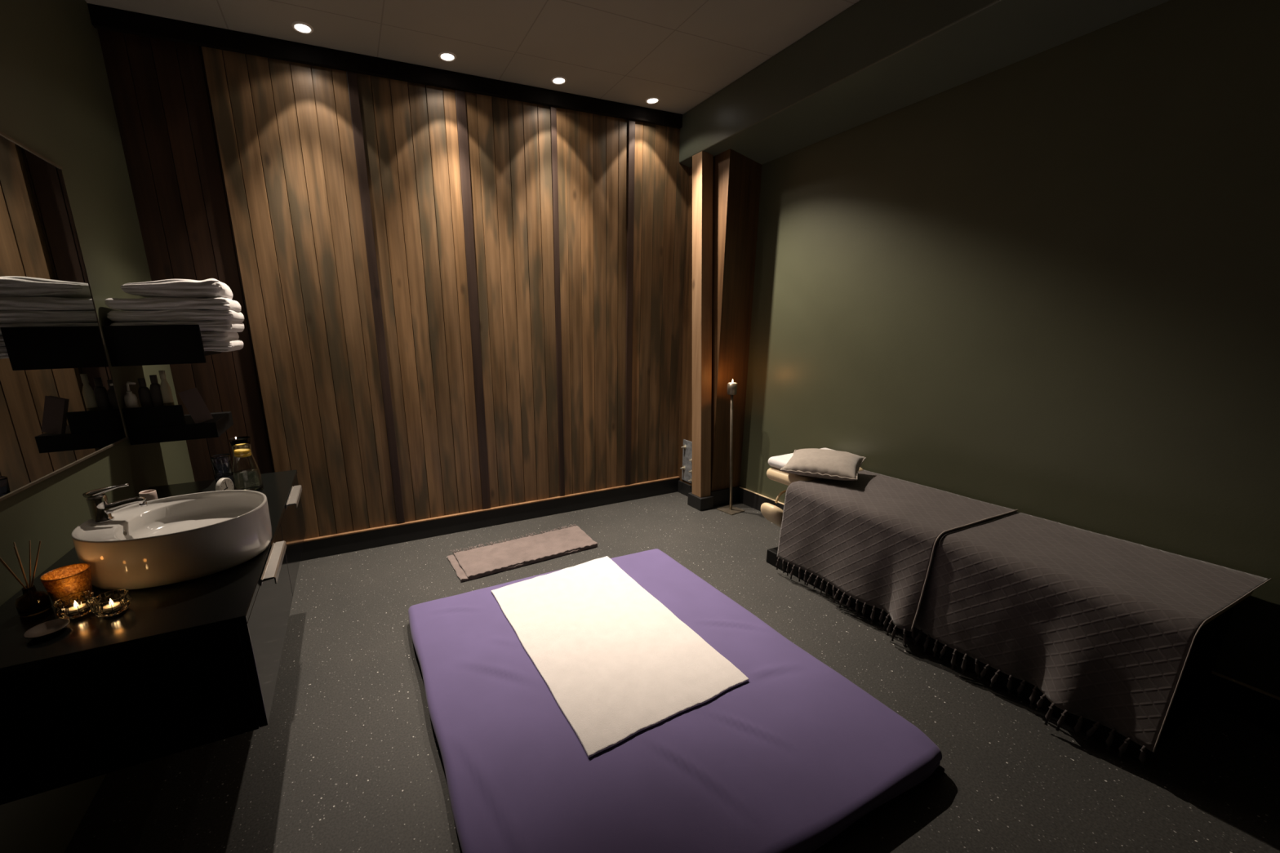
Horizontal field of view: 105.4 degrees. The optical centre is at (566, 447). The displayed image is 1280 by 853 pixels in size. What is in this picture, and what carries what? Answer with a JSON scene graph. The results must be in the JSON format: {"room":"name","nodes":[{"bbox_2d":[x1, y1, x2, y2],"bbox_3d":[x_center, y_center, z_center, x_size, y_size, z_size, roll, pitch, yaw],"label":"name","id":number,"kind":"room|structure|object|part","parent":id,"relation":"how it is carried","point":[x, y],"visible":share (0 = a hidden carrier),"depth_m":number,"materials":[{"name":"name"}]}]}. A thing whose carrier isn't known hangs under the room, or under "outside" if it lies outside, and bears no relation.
{"room":"spa","nodes":[
{"label":"spa","id":0,"kind":"room"},
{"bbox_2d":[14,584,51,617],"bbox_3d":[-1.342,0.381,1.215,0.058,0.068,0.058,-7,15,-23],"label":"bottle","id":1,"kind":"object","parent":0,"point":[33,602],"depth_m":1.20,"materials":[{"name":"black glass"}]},
{"bbox_2d":[0,0,195,852],"bbox_3d":[-1.301,-0.131,0.506,0.150,2.902,5.014,-7,15,-23],"label":"wall","id":2,"kind":"structure","parent":0,"point":[56,100],"depth_m":1.86,"materials":[{"name":"green paint"}]},
{"bbox_2d":[0,131,128,501],"bbox_3d":[-1.522,-0.359,1.168,0.015,1.029,1.674,-7,15,-23],"label":"wall mirror","id":3,"kind":"object","parent":2,"relation":"attached to","point":[60,407],"visible":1,"depth_m":1.58,"materials":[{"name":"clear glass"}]},
{"bbox_2d":[0,525,293,804],"bbox_3d":[-1.178,0.532,1.430,0.634,0.326,0.693,-7,15,-23],"label":"vanity cabinet","id":4,"kind":"object","parent":2,"relation":"attached to","point":[61,725],"visible":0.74,"depth_m":1.14,"materials":[{"name":"black paint"}]},
{"bbox_2d":[0,470,297,676],"bbox_3d":[-1.346,0.306,1.702,0.595,0.020,1.418,-7,15,-23],"label":"countertop","id":5,"kind":"structure","parent":4,"relation":"on","point":[225,598],"depth_m":1.20,"materials":[{"name":"black stone"}]},
{"bbox_2d":[0,540,51,617],"bbox_3d":[-1.347,0.324,1.206,0.068,0.182,0.076,7,16,29],"label":"reed diffuser","id":6,"kind":"object","parent":5,"relation":"on","point":[33,602],"visible":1,"depth_m":1.20,"materials":[{"name":"black glass"}]},
{"bbox_2d":[22,618,70,639],"bbox_3d":[-1.213,0.427,1.131,0.076,0.013,0.076,-7,15,-23],"label":"dish","id":7,"kind":"object","parent":5,"relation":"on","point":[47,628],"visible":1,"depth_m":1.14,"materials":[{"name":"ceramic"}]},
{"bbox_2d":[40,563,92,604],"bbox_3d":[-1.278,0.360,1.247,0.091,0.090,0.091,-7,15,-23],"label":"candle jar","id":8,"kind":"object","parent":5,"relation":"on","point":[59,583],"visible":0.72,"depth_m":1.23,"materials":[{"name":"glass"}]},
{"bbox_2d":[53,591,94,619],"bbox_3d":[-1.218,0.394,1.202,0.074,0.044,0.074,-12,17,-36],"label":"tealight holder","id":9,"kind":"object","parent":5,"relation":"on","point":[73,606],"visible":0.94,"depth_m":1.19,"materials":[{"name":"clear glass"}]},
{"bbox_2d":[89,588,132,617],"bbox_3d":[-1.135,0.391,1.208,0.074,0.044,0.074,-9,16,-29],"label":"tealight holder","id":10,"kind":"object","parent":5,"relation":"on","point":[109,603],"visible":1,"depth_m":1.20,"materials":[{"name":"clear glass"}]},
{"bbox_2d":[138,489,157,501],"bbox_3d":[-1.595,0.213,1.853,0.052,0.096,0.052,-7,15,-23],"label":"cup","id":11,"kind":"object","parent":5,"relation":"on","point":[150,495],"visible":0.44,"depth_m":1.84,"materials":[{"name":"ceramic"}]},
{"bbox_2d":[71,489,271,590],"bbox_3d":[-1.173,0.268,1.480,0.462,0.152,0.392,-7,15,-23],"label":"washbasin","id":12,"kind":"object","parent":5,"relation":"in","point":[172,540],"visible":0.98,"depth_m":1.38,"materials":[{"name":"ceramic"}]},
{"bbox_2d":[82,483,147,524],"bbox_3d":[-1.346,0.162,1.448,0.140,0.104,0.054,-7,15,-23],"label":"tap","id":13,"kind":"object","parent":12,"relation":"on","point":[100,511],"visible":1,"depth_m":1.43,"materials":[{"name":"silver metal"}]},
{"bbox_3d":[-1.361,0.128,1.433,0.107,0.030,0.037,-7,15,-23],"label":"lever","id":14,"kind":"part","parent":13,"relation":"part of","materials":[{"name":"silver metal"}]},
{"bbox_3d":[-1.333,0.174,1.457,0.111,0.047,0.032,-7,15,-23],"label":"spout","id":15,"kind":"part","parent":13,"relation":"part of","materials":[{"name":"silver metal"}]},
{"bbox_2d":[213,471,235,489],"bbox_3d":[-1.458,0.158,2.071,0.069,0.092,0.069,-7,15,-23],"label":"tumbler","id":16,"kind":"object","parent":5,"relation":"on","point":[231,476],"visible":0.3,"depth_m":2.04,"materials":[{"name":"clear glass"}]},
{"bbox_2d":[210,453,232,476],"bbox_3d":[-1.459,0.078,2.052,0.069,0.092,0.069,-7,15,-23],"label":"tumbler","id":17,"kind":"object","parent":16,"relation":"on","point":[221,463],"visible":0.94,"depth_m":2.03,"materials":[{"name":"clear glass"}]},
{"bbox_2d":[215,477,234,490],"bbox_3d":[-1.362,0.178,1.934,0.030,0.116,0.080,-1,14,2],"label":"clock","id":18,"kind":"object","parent":5,"relation":"on","point":[224,483],"visible":0.59,"depth_m":1.92,"materials":[{"name":"white plastic"}]},
{"bbox_2d":[228,435,263,491],"bbox_3d":[-1.397,0.075,2.102,0.107,0.236,0.107,-7,15,-23],"label":"carafe","id":19,"kind":"object","parent":5,"relation":"on","point":[246,471],"visible":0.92,"depth_m":2.07,"materials":[{"name":"clear glass"}]},
{"bbox_3d":[-0.936,0.510,1.536,0.019,0.303,0.689,-7,15,-23],"label":"drawer","id":20,"kind":"part","parent":4,"relation":"part of","materials":[{"name":"black paint"}]},
{"bbox_3d":[-0.904,0.353,1.496,0.040,0.022,0.269,-7,15,-23],"label":"handle","id":21,"kind":"part","parent":4,"relation":"part of","materials":[{"name":"metal"}]},
{"bbox_2d":[280,475,306,595],"bbox_3d":[-1.465,0.382,2.057,0.634,0.326,0.713,-7,15,-23],"label":"drawer","id":22,"kind":"object","parent":4,"relation":"attached to","point":[292,524],"visible":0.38,"depth_m":2.06,"materials":[{"name":"black paint"}]},
{"bbox_3d":[-1.175,0.211,2.089,0.040,0.022,0.264,-7,15,-23],"label":"handle","id":23,"kind":"part","parent":22,"relation":"part of","materials":[{"name":"metal"}]},
{"bbox_2d":[102,324,221,366],"bbox_3d":[-1.808,-0.470,2.200,0.324,0.164,0.340,-7,15,-23],"label":"towel shelf","id":24,"kind":"object","parent":2,"relation":"attached to","point":[148,344],"visible":0.94,"depth_m":2.05,"materials":[{"name":"black wood"}]},
{"bbox_2d":[202,339,243,351],"bbox_3d":[-1.750,-0.465,2.228,0.416,0.052,0.309,-7,15,-23],"label":"folded towel","id":25,"kind":"object","parent":24,"relation":"on","point":[233,344],"visible":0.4,"depth_m":2.17,"materials":[{"name":"white fabric"}]},
{"bbox_2d":[200,331,239,341],"bbox_3d":[-1.759,-0.507,2.214,0.401,0.052,0.302,-7,15,-23],"label":"folded towel","id":26,"kind":"object","parent":25,"relation":"on","point":[211,335],"visible":0.36,"depth_m":2.15,"materials":[{"name":"white fabric"}]},
{"bbox_2d":[110,320,244,332],"bbox_3d":[-1.752,-0.552,2.211,0.439,0.056,0.318,-7,15,-23],"label":"folded towel","id":27,"kind":"object","parent":26,"relation":"on","point":[224,326],"visible":0.6,"depth_m":2.13,"materials":[{"name":"white fabric"}]},
{"bbox_2d":[106,309,244,322],"bbox_3d":[-1.750,-0.596,2.198,0.448,0.056,0.303,-7,15,-23],"label":"folded towel","id":28,"kind":"object","parent":27,"relation":"on","point":[171,315],"visible":0.84,"depth_m":2.08,"materials":[{"name":"white fabric"}]},
{"bbox_2d":[104,297,240,311],"bbox_3d":[-1.750,-0.644,2.188,0.436,0.060,0.307,-7,15,-23],"label":"folded towel","id":29,"kind":"object","parent":28,"relation":"on","point":[153,303],"visible":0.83,"depth_m":2.07,"materials":[{"name":"white fabric"}]},
{"bbox_2d":[120,278,232,299],"bbox_3d":[-1.736,-0.710,2.178,0.374,0.086,0.271,-7,15,-23],"label":"folded towel","id":30,"kind":"object","parent":29,"relation":"on","point":[211,287],"visible":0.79,"depth_m":2.08,"materials":[{"name":"white fabric"}]},
{"bbox_2d":[122,404,233,444],"bbox_3d":[-1.804,-0.141,2.280,0.317,0.158,0.340,-7,15,-23],"label":"shelf","id":31,"kind":"object","parent":2,"relation":"attached to","point":[161,424],"visible":0.99,"depth_m":2.12,"materials":[{"name":"black wood"}]},
{"bbox_2d":[124,381,139,408],"bbox_3d":[-1.873,-0.187,2.093,0.053,0.198,0.043,-7,15,-23],"label":"pump bottle","id":32,"kind":"object","parent":31,"relation":"on","point":[131,400],"visible":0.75,"depth_m":2.07,"materials":[{"name":"white plastic"}]},
{"bbox_2d":[137,377,153,407],"bbox_3d":[-1.857,-0.203,2.140,0.042,0.206,0.042,-7,15,-23],"label":"lotion bottle","id":33,"kind":"object","parent":31,"relation":"on","point":[144,394],"visible":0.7,"depth_m":2.12,"materials":[{"name":"plastic"}]},
{"bbox_3d":[-1.791,-0.134,2.106,0.204,0.088,0.016,-7,15,-23],"label":"panel","id":34,"kind":"part","parent":31,"relation":"part of","materials":[{"name":"black wood"}]},
{"bbox_2d":[149,374,164,406],"bbox_3d":[-1.818,-0.214,2.155,0.042,0.218,0.042,-7,15,-23],"label":"lotion bottle","id":35,"kind":"object","parent":31,"relation":"on","point":[156,394],"visible":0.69,"depth_m":2.13,"materials":[{"name":"plastic"}]},
{"bbox_2d":[158,370,174,405],"bbox_3d":[-1.780,-0.225,2.159,0.037,0.237,0.037,-7,15,-23],"label":"oil bottle","id":36,"kind":"object","parent":31,"relation":"on","point":[166,390],"visible":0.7,"depth_m":2.14,"materials":[{"name":"glass"}]},
{"bbox_2d":[177,387,213,423],"bbox_3d":[-1.666,-0.188,2.176,0.106,0.164,0.035,-13,18,-39],"label":"booklet","id":37,"kind":"object","parent":31,"relation":"on","point":[193,402],"visible":0.93,"depth_m":2.17,"materials":[{"name":"brown paper"}]},
{"bbox_2d":[97,28,689,539],"bbox_3d":[-0.508,-0.860,3.376,3.910,2.902,0.150,-7,15,-23],"label":"wall","id":38,"kind":"structure","parent":0,"point":[284,128],"depth_m":3.05,"materials":[{"name":"brown wood"}]},
{"bbox_2d":[346,70,404,523],"bbox_3d":[-1.165,-0.783,3.003,0.052,2.678,0.017,-7,15,-23],"label":"trim","id":39,"kind":"structure","parent":38,"relation":"attached to","point":[352,81],"depth_m":2.94,"materials":[{"name":"brown wood"}]},
{"bbox_2d":[87,3,682,128],"bbox_3d":[-0.679,-2.186,2.880,3.318,0.084,0.030,-7,15,-23],"label":"trim","id":40,"kind":"structure","parent":38,"relation":"attached to","point":[102,17],"depth_m":2.66,"materials":[{"name":"black wood"}]},
{"bbox_2d":[454,88,490,509],"bbox_3d":[-0.616,-0.853,3.238,0.060,2.678,0.017,-7,15,-23],"label":"trim","id":41,"kind":"structure","parent":38,"relation":"attached to","point":[460,104],"depth_m":3.18,"materials":[{"name":"brown wood"}]},
{"bbox_2d":[299,475,679,561],"bbox_3d":[-0.578,0.522,3.578,3.420,0.125,0.022,-7,15,-23],"label":"baseboard","id":42,"kind":"structure","parent":38,"relation":"attached to","point":[322,548],"depth_m":3.53,"materials":[{"name":"black wood"}]},
{"bbox_2d":[550,106,564,496],"bbox_3d":[-0.060,-0.923,3.476,0.040,2.678,0.017,-7,15,-23],"label":"trim","id":43,"kind":"structure","parent":38,"relation":"attached to","point":[553,108],"depth_m":3.42,"materials":[{"name":"brown wood"}]},
{"bbox_2d":[624,119,635,484],"bbox_3d":[0.482,-0.992,3.708,0.052,2.678,0.017,-7,15,-23],"label":"trim","id":44,"kind":"structure","parent":38,"relation":"attached to","point":[631,123],"depth_m":3.66,"materials":[{"name":"brown wood"}]},
{"bbox_2d":[84,0,859,114],"bbox_3d":[0.431,-1.821,0.896,4.110,0.120,5.014,-7,15,-23],"label":"ceiling","id":45,"kind":"structure","parent":0,"point":[681,53],"depth_m":2.50,"materials":[{"name":"paint"}]},
{"bbox_2d":[291,21,313,34],"bbox_3d":[-1.319,-2.098,2.418,0.100,0.009,0.100,-7,15,-23],"label":"recessed light","id":46,"kind":"object","parent":45,"relation":"in","point":[301,27],"visible":1,"depth_m":2.41,"materials":[{"name":"white plastic"}]},
{"bbox_2d":[438,50,456,61],"bbox_3d":[-0.664,-2.182,2.699,0.100,0.009,0.100,-7,15,-23],"label":"recessed light","id":47,"kind":"object","parent":45,"relation":"in","point":[445,55],"visible":1,"depth_m":2.69,"materials":[{"name":"white plastic"}]},
{"bbox_2d":[551,75,566,84],"bbox_3d":[-0.047,-2.265,2.985,0.100,0.009,0.100,-7,15,-23],"label":"recessed light","id":48,"kind":"object","parent":45,"relation":"in","point":[558,80],"visible":1,"depth_m":2.98,"materials":[{"name":"white plastic"}]},
{"bbox_2d":[644,96,660,103],"bbox_3d":[0.583,-2.351,3.277,0.100,0.009,0.100,-7,15,-23],"label":"recessed light","id":49,"kind":"object","parent":45,"relation":"in","point":[653,100],"visible":1,"depth_m":3.27,"materials":[{"name":"white plastic"}]},
{"bbox_2d":[679,0,1169,167],"bbox_3d":[1.951,-1.761,1.607,0.392,0.401,4.614,-7,15,-23],"label":"ceiling beam","id":50,"kind":"structure","parent":45,"relation":"attached to","point":[873,60],"depth_m":2.35,"materials":[{"name":"paint"}]},
{"bbox_2d":[64,492,1279,852],"bbox_3d":[0.492,1.111,1.625,4.110,0.120,5.014,-7,15,-23],"label":"floor","id":51,"kind":"structure","parent":0,"point":[347,758],"depth_m":1.65,"materials":[{"name":"plastic"}]},
{"bbox_2d":[447,524,597,582],"bbox_3d":[-0.276,0.662,3.172,0.954,0.035,0.403,-8,15,-25],"label":"mat","id":52,"kind":"object","parent":51,"relation":"on","point":[476,562],"visible":1,"depth_m":3.12,"materials":[{"name":"beige fabric"}]},
{"bbox_2d":[408,548,944,852],"bbox_3d":[0.218,0.912,1.987,1.506,0.104,1.665,-7,15,-23],"label":"mattress","id":53,"kind":"object","parent":51,"relation":"on","point":[794,757],"visible":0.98,"depth_m":1.54,"materials":[{"name":"purple fabric"}]},
{"bbox_2d":[491,555,748,757],"bbox_3d":[0.154,0.811,2.191,0.734,0.018,1.184,-7,15,-23],"label":"bath towel","id":54,"kind":"object","parent":53,"relation":"on","point":[616,662],"visible":1,"depth_m":2.01,"materials":[{"name":"white fabric"}]},
{"bbox_2d":[687,151,713,511],"bbox_3d":[1.019,-0.797,3.643,0.128,2.589,0.308,-7,15,-23],"label":"timber post","id":55,"kind":"object","parent":51,"relation":"on","point":[700,498],"visible":1,"depth_m":3.60,"materials":[{"name":"brown wood"}]},
{"bbox_2d":[678,148,761,491],"bbox_3d":[1.175,-0.847,3.822,0.290,2.593,0.434,-7,15,-23],"label":"wall","id":56,"kind":"structure","parent":51,"relation":"on","point":[736,184],"depth_m":3.59,"materials":[{"name":"brown wood"}]},
{"bbox_2d":[680,439,692,483],"bbox_3d":[1.015,0.123,4.056,0.043,0.355,0.183,-7,15,-23],"label":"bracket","id":57,"kind":"object","parent":56,"relation":"attached to","point":[686,473],"visible":0.8,"depth_m":4.08,"materials":[{"name":"grey metal"}]},
{"bbox_2d":[677,480,739,506],"bbox_3d":[1.201,0.353,4.099,0.306,0.130,0.428,-7,15,-23],"label":"baseboard","id":58,"kind":"structure","parent":56,"relation":"attached to","point":[721,497],"depth_m":3.93,"materials":[{"name":"black wood"}]},
{"bbox_2d":[716,382,745,515],"bbox_3d":[1.269,0.009,3.672,0.171,1.000,0.150,-9,16,-30],"label":"candle stand","id":59,"kind":"object","parent":51,"relation":"on","point":[730,509],"visible":1,"depth_m":3.67,"materials":[{"name":"metal"}]},
{"bbox_2d":[727,382,737,395],"bbox_3d":[1.212,-0.430,3.542,0.069,0.082,0.069,-7,15,-23],"label":"candle cup","id":60,"kind":"object","parent":59,"relation":"on","point":[731,388],"depth_m":3.52,"materials":[{"name":"metal"}]},
{"bbox_2d":[760,466,1253,761],"bbox_3d":[1.784,0.546,2.381,0.608,0.560,1.723,-7,15,-23],"label":"massage table","id":61,"kind":"object","parent":51,"relation":"on","point":[1193,692],"visible":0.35,"depth_m":1.74,"materials":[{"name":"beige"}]},
{"bbox_2d":[768,448,835,469],"bbox_3d":[1.511,0.079,2.980,0.510,0.067,0.240,-7,15,-23],"label":"hand towel","id":62,"kind":"object","parent":61,"relation":"on","point":[780,461],"visible":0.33,"depth_m":2.93,"materials":[{"name":"white fabric"}]},
{"bbox_2d":[779,448,866,480],"bbox_3d":[1.498,0.089,2.824,0.391,0.124,0.365,9,17,36],"label":"throw pillow","id":63,"kind":"object","parent":61,"relation":"on","point":[809,462],"visible":1,"depth_m":2.74,"materials":[{"name":"beige fabric"}]},
{"bbox_2d":[776,470,1017,648],"bbox_3d":[1.643,0.504,2.538,0.706,0.532,0.779,-7,15,-23],"label":"throw blanket","id":64,"kind":"object","parent":61,"relation":"on","point":[873,538],"visible":0.98,"depth_m":2.37,"materials":[{"name":"grey fabric"}]},
{"bbox_2d":[902,511,1271,767],"bbox_3d":[1.935,0.656,1.919,0.691,0.525,0.775,-7,15,-23],"label":"throw blanket","id":65,"kind":"object","parent":61,"relation":"on","point":[1106,628],"visible":0.98,"depth_m":1.71,"materials":[{"name":"grey fabric"}]},
{"bbox_3d":[1.840,0.585,2.252,0.524,0.365,1.380,-7,15,-23],"label":"under frame","id":66,"kind":"part","parent":61,"relation":"part of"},
{"bbox_2d":[739,0,1279,697],"bbox_3d":[2.224,-0.579,2.014,0.150,2.902,5.014,-7,15,-23],"label":"wall","id":67,"kind":"structure","parent":0,"point":[1046,284],"depth_m":2.04,"materials":[{"name":"green paint"}]},
{"bbox_2d":[738,486,1279,735],"bbox_3d":[2.264,0.825,2.123,0.018,0.124,4.180,-7,15,-23],"label":"baseboard","id":68,"kind":"structure","parent":67,"relation":"attached to","point":[1254,707],"depth_m":1.75,"materials":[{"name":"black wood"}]}
]}

